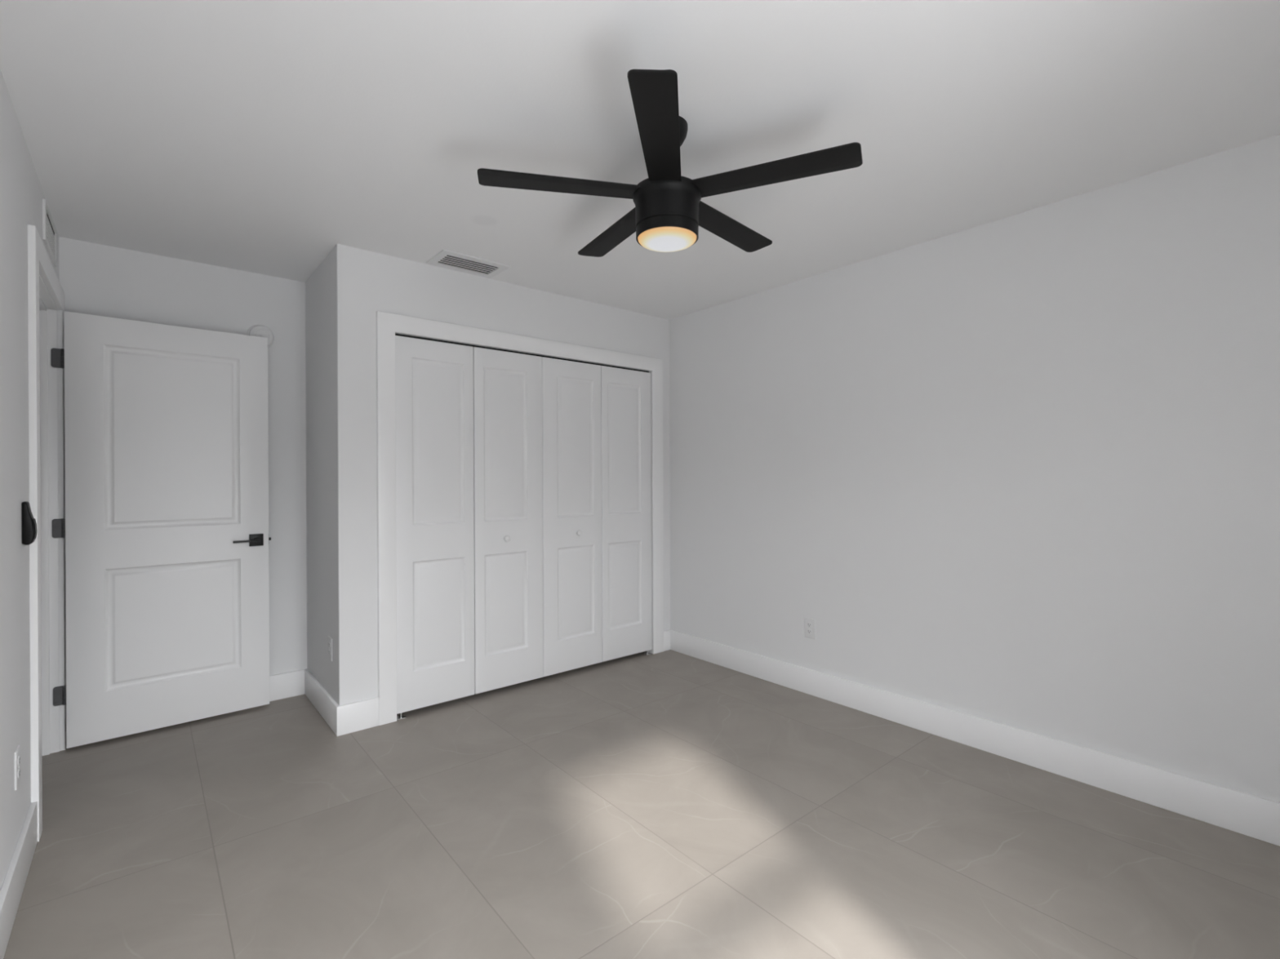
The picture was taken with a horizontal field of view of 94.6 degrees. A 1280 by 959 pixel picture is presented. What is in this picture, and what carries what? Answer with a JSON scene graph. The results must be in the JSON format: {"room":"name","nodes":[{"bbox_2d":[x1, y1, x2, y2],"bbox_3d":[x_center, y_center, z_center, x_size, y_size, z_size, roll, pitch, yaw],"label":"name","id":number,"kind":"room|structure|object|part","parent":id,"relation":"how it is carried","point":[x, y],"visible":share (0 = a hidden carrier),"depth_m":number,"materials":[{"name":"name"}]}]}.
{"room":"empty bedroom","nodes":[
{"label":"empty bedroom","id":0,"kind":"room"},
{"bbox_2d":[0,69,58,890],"bbox_3d":[-1.370,0.056,1.066,0.115,2.440,4.526,0,0,-40],"label":"wall","id":1,"kind":"structure","parent":0,"point":[21,193],"depth_m":1.82,"materials":[{"name":"white paint"}]},
{"bbox_2d":[13,744,20,790],"bbox_3d":[-1.929,0.895,1.832,0.008,0.116,0.073,0,0,-40],"label":"outlet","id":2,"kind":"object","parent":1,"relation":"attached to","point":[17,753],"visible":1,"depth_m":1.82,"materials":[{"name":"white plastic"}]},
{"bbox_2d":[17,755,20,765],"bbox_3d":[-1.927,0.876,1.834,0.002,0.029,0.034,0,0,-40],"label":"receptacle","id":3,"kind":"object","parent":2,"relation":"attached to","point":[19,756],"depth_m":1.83,"materials":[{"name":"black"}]},
{"bbox_2d":[17,768,20,778],"bbox_3d":[-1.927,0.915,1.834,0.002,0.029,0.034,0,0,-40],"label":"receptacle","id":4,"kind":"object","parent":2,"relation":"attached to","point":[19,769],"depth_m":1.83,"materials":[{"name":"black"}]},
{"bbox_2d":[0,801,37,958],"bbox_3d":[-1.027,1.203,0.768,0.016,0.145,3.401,0,0,-40],"label":"baseboard","id":5,"kind":"structure","parent":1,"relation":"attached to","point":[13,886],"depth_m":1.76,"materials":[{"name":"white paint"}]},
{"bbox_2d":[21,501,37,545],"bbox_3d":[-2.026,0.148,1.961,0.032,0.143,0.052,0,0,-40],"label":"wall control","id":6,"kind":"object","parent":1,"relation":"attached to","point":[28,523],"visible":1,"depth_m":1.94,"materials":[{"name":"black plastic"}]},
{"bbox_3d":[-2.016,0.169,1.969,0.007,0.072,0.038,0,0,-40],"label":"button panel","id":7,"kind":"part","parent":6,"relation":"part of","materials":[{"name":"black plastic"}]},
{"bbox_2d":[27,224,66,841],"bbox_3d":[-2.487,0.196,2.413,0.135,2.166,0.993,0,0,-40],"label":"door frame","id":8,"kind":"structure","parent":1,"relation":"attached to","point":[46,295],"depth_m":2.72,"materials":[{"name":"white paint"}]},
{"bbox_2d":[50,311,271,748],"bbox_3d":[-2.393,0.239,3.021,0.872,2.039,0.150,0,0,-41],"label":"door","id":9,"kind":"structure","parent":8,"relation":"attached to","point":[164,528],"depth_m":2.98,"materials":[{"name":"white paint"}]},
{"bbox_3d":[-2.113,0.338,3.177,0.123,0.011,0.014,0,0,-41],"label":"lever","id":10,"kind":"part","parent":9,"relation":"part of","materials":[{"name":"black metal"}]},
{"bbox_3d":[-2.106,0.338,3.246,0.066,0.066,0.009,0,0,-41],"label":"handle","id":11,"kind":"part","parent":9,"relation":"part of","materials":[{"name":"black metal"}]},
{"bbox_2d":[42,199,57,266],"bbox_3d":[-2.528,-1.044,2.533,0.008,0.162,0.403,0,0,-40],"label":"air vent","id":12,"kind":"object","parent":1,"relation":"in","point":[49,231],"visible":1,"depth_m":2.50,"materials":[{"name":"white metal"}]},
{"bbox_2d":[58,236,306,675],"bbox_3d":[-2.002,0.055,3.567,4.453,2.440,0.115,0,0,-40],"label":"wall","id":13,"kind":"structure","parent":0,"point":[95,279],"depth_m":3.39,"materials":[{"name":"white paint"}]},
{"bbox_2d":[246,324,274,347],"bbox_3d":[-2.143,-0.807,3.346,0.132,0.132,0.042,0,0,-40],"label":"smoke detector","id":14,"kind":"object","parent":13,"relation":"attached to","point":[260,331],"visible":0.73,"depth_m":3.34,"materials":[{"name":"white plastic"}]},
{"bbox_2d":[269,669,304,702],"bbox_3d":[-2.377,1.205,3.163,1.031,0.145,0.016,0,0,-40],"label":"baseboard","id":15,"kind":"structure","parent":13,"relation":"attached to","point":[290,684],"depth_m":3.43,"materials":[{"name":"white paint"}]},
{"bbox_2d":[305,250,333,699],"bbox_3d":[-1.731,0.054,3.302,0.115,2.440,0.638,0,0,-40],"label":"wall","id":16,"kind":"structure","parent":0,"point":[318,338],"depth_m":3.24,"materials":[{"name":"white paint"}]},
{"bbox_2d":[304,668,338,735],"bbox_3d":[-1.740,1.202,3.218,0.016,0.145,0.752,0,0,-40],"label":"baseboard","id":17,"kind":"structure","parent":16,"relation":"attached to","point":[317,695],"depth_m":3.17,"materials":[{"name":"white paint"}]},
{"bbox_2d":[328,635,332,661],"bbox_3d":[-1.606,0.882,3.063,0.008,0.116,0.073,0,0,-40],"label":"outlet","id":18,"kind":"object","parent":16,"relation":"attached to","point":[330,639],"visible":1,"depth_m":3.05,"materials":[{"name":"white plastic"}]},
{"bbox_2d":[331,244,670,706],"bbox_3d":[-0.673,0.049,3.700,2.247,2.440,0.115,0,0,-40],"label":"wall","id":19,"kind":"structure","parent":0,"point":[364,283],"depth_m":3.04,"materials":[{"name":"white paint"}]},
{"bbox_2d":[336,697,378,736],"bbox_3d":[-1.422,1.201,2.983,0.199,0.145,0.016,0,0,-40],"label":"baseboard","id":20,"kind":"structure","parent":19,"relation":"attached to","point":[357,716],"depth_m":2.97,"materials":[{"name":"white paint"}]},
{"bbox_2d":[395,335,543,719],"bbox_3d":[-0.942,0.258,3.390,0.886,2.026,0.066,0,0,-40],"label":"door","id":21,"kind":"structure","parent":19,"relation":"in","point":[469,451],"depth_m":3.36,"materials":[{"name":"white paint"}]},
{"bbox_3d":[-0.785,0.356,3.499,0.037,0.037,0.030,0,0,-40],"label":"knob","id":22,"kind":"part","parent":21,"relation":"part of","materials":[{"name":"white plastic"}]},
{"bbox_2d":[376,311,663,725],"bbox_3d":[-0.609,0.202,3.703,1.982,2.134,0.074,0,0,-40],"label":"door frame","id":23,"kind":"structure","parent":19,"relation":"attached to","point":[388,324],"depth_m":3.10,"materials":[{"name":"white paint"}]},
{"bbox_2d":[542,356,652,676],"bbox_3d":[-0.258,0.254,3.964,0.895,2.026,0.066,0,0,-40],"label":"door","id":24,"kind":"structure","parent":19,"relation":"in","point":[597,433],"depth_m":3.93,"materials":[{"name":"white paint"}]},
{"bbox_3d":[-0.391,0.354,3.829,0.037,0.037,0.030,0,0,-40],"label":"knob","id":25,"kind":"part","parent":24,"relation":"part of","materials":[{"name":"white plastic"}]},
{"bbox_2d":[663,630,670,651],"bbox_3d":[0.197,1.192,4.343,0.066,0.145,0.016,0,0,-40],"label":"baseboard","id":26,"kind":"structure","parent":19,"relation":"attached to","point":[666,633],"depth_m":4.34,"materials":[{"name":"white paint"}]},
{"bbox_2d":[0,0,1279,319],"bbox_3d":[-0.507,-1.229,1.869,4.568,0.120,4.641,0,0,-40],"label":"ceiling","id":27,"kind":"structure","parent":0,"point":[264,137],"depth_m":1.91,"materials":[{"name":"paint"}]},
{"bbox_2d":[426,248,510,278],"bbox_3d":[-0.933,-1.222,3.222,0.378,0.118,0.241,0,0,-40],"label":"ceiling vent","id":28,"kind":"object","parent":27,"relation":"in","point":[464,263],"visible":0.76,"depth_m":3.23,"materials":[{"name":"white metal"}]},
{"bbox_2d":[477,69,862,257],"bbox_3d":[0.098,-0.974,1.998,1.165,0.395,1.171,0,0,-40],"label":"ceiling fan","id":29,"kind":"object","parent":27,"relation":"hanging from","point":[668,211],"visible":1,"depth_m":1.86,"materials":[{"name":"black metal"}]},
{"bbox_3d":[-0.255,-0.942,1.893,0.508,0.014,0.117,0,0,-12],"label":"blade","id":30,"kind":"part","parent":29,"relation":"part of","materials":[{"name":"black wood"}]},
{"bbox_3d":[-0.086,-0.943,2.273,0.117,0.014,0.508,0,0,-30],"label":"blade","id":31,"kind":"part","parent":29,"relation":"part of","materials":[{"name":"black wood"}]},
{"bbox_3d":[0.054,-0.943,1.615,0.117,0.014,0.508,0,0,6],"label":"blade","id":32,"kind":"part","parent":29,"relation":"part of","materials":[{"name":"black wood"}]},
{"bbox_3d":[0.328,-0.945,2.230,0.117,0.014,0.508,0,0,42],"label":"blade","id":33,"kind":"part","parent":29,"relation":"part of","materials":[{"name":"black wood"}]},
{"bbox_3d":[0.415,-0.944,1.823,0.508,0.014,0.117,0,0,24],"label":"blade","id":34,"kind":"part","parent":29,"relation":"part of","materials":[{"name":"black wood"}]},
{"bbox_2d":[3,649,1279,958],"bbox_3d":[-0.496,1.331,1.873,4.568,0.120,4.641,0,0,-40],"label":"floor","id":35,"kind":"structure","parent":0,"point":[669,804],"depth_m":2.04,"materials":[{"name":"grey tile"}]},
{"bbox_2d":[669,134,1279,802],"bbox_3d":[1.203,0.042,3.303,0.115,2.440,4.641,0,0,-40],"label":"wall","id":36,"kind":"structure","parent":0,"point":[1021,471],"depth_m":2.60,"materials":[{"name":"white paint"}]},
{"bbox_2d":[804,617,815,639],"bbox_3d":[0.996,0.877,3.459,0.008,0.116,0.073,0,0,-40],"label":"outlet","id":37,"kind":"object","parent":36,"relation":"attached to","point":[809,624],"visible":1,"depth_m":3.46,"materials":[{"name":"white plastic"}]},
{"bbox_2d":[806,622,812,627],"bbox_3d":[0.994,0.858,3.457,0.002,0.029,0.034,0,0,-40],"label":"receptacle","id":38,"kind":"object","parent":37,"relation":"attached to","point":[808,624],"depth_m":3.46,"materials":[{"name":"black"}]},
{"bbox_2d":[806,629,812,634],"bbox_3d":[0.994,0.897,3.457,0.002,0.029,0.034,0,0,-40],"label":"receptacle","id":39,"kind":"object","parent":37,"relation":"attached to","point":[808,631],"depth_m":3.46,"materials":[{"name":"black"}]},
{"bbox_2d":[669,629,1279,846],"bbox_3d":[1.399,1.189,2.975,0.016,0.145,3.658,0,0,-40],"label":"baseboard","id":40,"kind":"structure","parent":36,"relation":"attached to","point":[1256,817],"depth_m":2.59,"materials":[{"name":"white paint"}]}
]}

